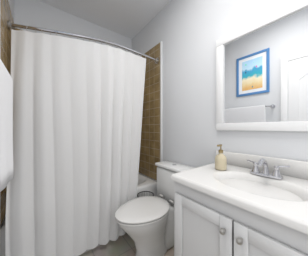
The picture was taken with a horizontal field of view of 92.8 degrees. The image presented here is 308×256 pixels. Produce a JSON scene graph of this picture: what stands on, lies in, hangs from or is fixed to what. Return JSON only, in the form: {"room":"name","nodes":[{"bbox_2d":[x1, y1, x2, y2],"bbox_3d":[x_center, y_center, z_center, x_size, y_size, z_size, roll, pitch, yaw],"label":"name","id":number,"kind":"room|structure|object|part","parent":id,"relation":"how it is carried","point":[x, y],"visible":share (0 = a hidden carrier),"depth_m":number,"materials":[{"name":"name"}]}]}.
{"room":"bathroom","nodes":[
{"label":"bathroom","id":0,"kind":"room"},
{"bbox_2d":[1,0,13,224],"bbox_3d":[-0.715,-0.178,0.458,0.100,2.637,2.995,0,0,-37],"label":"wall","id":1,"kind":"structure","parent":0,"point":[11,3],"depth_m":1.50,"materials":[{"name":"white paint"}]},
{"bbox_2d":[0,59,13,191],"bbox_3d":[-0.751,-0.013,0.672,0.097,0.646,0.771,0,0,-37],"label":"towel","id":2,"kind":"object","parent":1,"relation":"attached to","point":[6,130],"visible":1,"depth_m":0.78,"materials":[{"name":"white fabric"}]},
{"bbox_2d":[0,0,15,226],"bbox_3d":[-1.287,-0.202,1.298,0.010,1.776,0.765,0,0,-37],"label":"tile","id":3,"kind":"structure","parent":1,"relation":"attached to","point":[5,35],"depth_m":1.13,"materials":[{"name":"brown tile"}]},
{"bbox_2d":[5,20,158,255],"bbox_3d":[-0.563,0.085,1.530,1.420,1.990,0.435,0,0,-37],"label":"shower curtain","id":4,"kind":"object","parent":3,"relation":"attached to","point":[72,185],"visible":0.96,"depth_m":1.27,"materials":[{"name":"white fabric"}]},
{"bbox_2d":[14,0,131,52],"bbox_3d":[-0.980,-0.178,2.076,1.443,2.637,0.100,0,0,-37],"label":"wall","id":5,"kind":"structure","parent":0,"point":[36,13],"depth_m":1.84,"materials":[{"name":"white paint"}]},
{"bbox_2d":[38,0,170,38],"bbox_3d":[-0.101,-1.527,0.926,1.643,0.060,2.995,0,0,-37],"label":"ceiling","id":6,"kind":"structure","parent":0,"point":[131,19],"depth_m":1.88,"materials":[{"name":"white paint"}]},
{"bbox_2d":[79,233,173,255],"bbox_3d":[-0.101,1.170,0.926,1.643,0.060,2.995,0,0,-37],"label":"floor","id":7,"kind":"structure","parent":0,"point":[123,245],"depth_m":1.38,"materials":[{"name":"tile"}]},
{"bbox_2d":[0,173,156,255],"bbox_3d":[-0.722,0.915,1.739,1.435,0.450,0.741,0,0,-37],"label":"bathtub","id":8,"kind":"object","parent":7,"relation":"on","point":[145,183],"visible":0.02,"depth_m":1.76,"materials":[{"name":"ceramic"}]},
{"bbox_2d":[115,160,194,255],"bbox_3d":[-0.002,0.759,1.370,0.738,0.761,0.410,0,0,-37],"label":"toilet","id":9,"kind":"object","parent":7,"relation":"on","point":[146,223],"visible":0.83,"depth_m":1.27,"materials":[{"name":"ceramic"}]},
{"bbox_2d":[170,150,307,255],"bbox_3d":[0.543,0.658,0.786,0.582,0.963,0.760,0,0,-37],"label":"bathroom vanity","id":10,"kind":"object","parent":7,"relation":"on","point":[243,204],"visible":0.9,"depth_m":0.72,"materials":[{"name":"white wood"}]},
{"bbox_2d":[215,144,226,170],"bbox_3d":[0.465,0.202,1.024,0.080,0.175,0.076,0,0,-37],"label":"soap dispenser","id":11,"kind":"object","parent":10,"relation":"on","point":[220,161],"visible":1,"depth_m":1.00,"materials":[{"name":"beige"}]},
{"bbox_2d":[246,158,290,179],"bbox_3d":[0.642,0.233,0.862,0.143,0.113,0.217,0,0,-37],"label":"faucet","id":12,"kind":"object","parent":10,"relation":"on","point":[255,172],"depth_m":0.87,"materials":[{"name":"silver metal"}]},
{"bbox_2d":[132,0,307,180],"bbox_3d":[0.501,-0.178,1.386,0.128,2.637,2.995,0,0,-37],"label":"wall","id":13,"kind":"structure","parent":0,"point":[188,33],"depth_m":1.16,"materials":[{"name":"white paint"}]},
{"bbox_2d":[139,43,159,179],"bbox_3d":[-0.148,-0.202,2.168,0.010,1.776,0.765,0,0,-37],"label":"tile","id":14,"kind":"structure","parent":13,"relation":"attached to","point":[149,158],"depth_m":2.01,"materials":[{"name":"brown tile"}]},
{"bbox_2d":[160,41,161,161],"bbox_3d":[0.091,-0.025,1.851,0.014,2.130,0.028,0,0,-37],"label":"trim","id":15,"kind":"structure","parent":13,"relation":"attached to","point":[161,101],"depth_m":1.84,"materials":[{"name":"white wood"}]},
{"bbox_3d":[0.768,-0.362,0.952,0.026,0.764,0.760,0,0,-37],"label":"mirror","id":16,"kind":"part","parent":13,"relation":"part of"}
]}

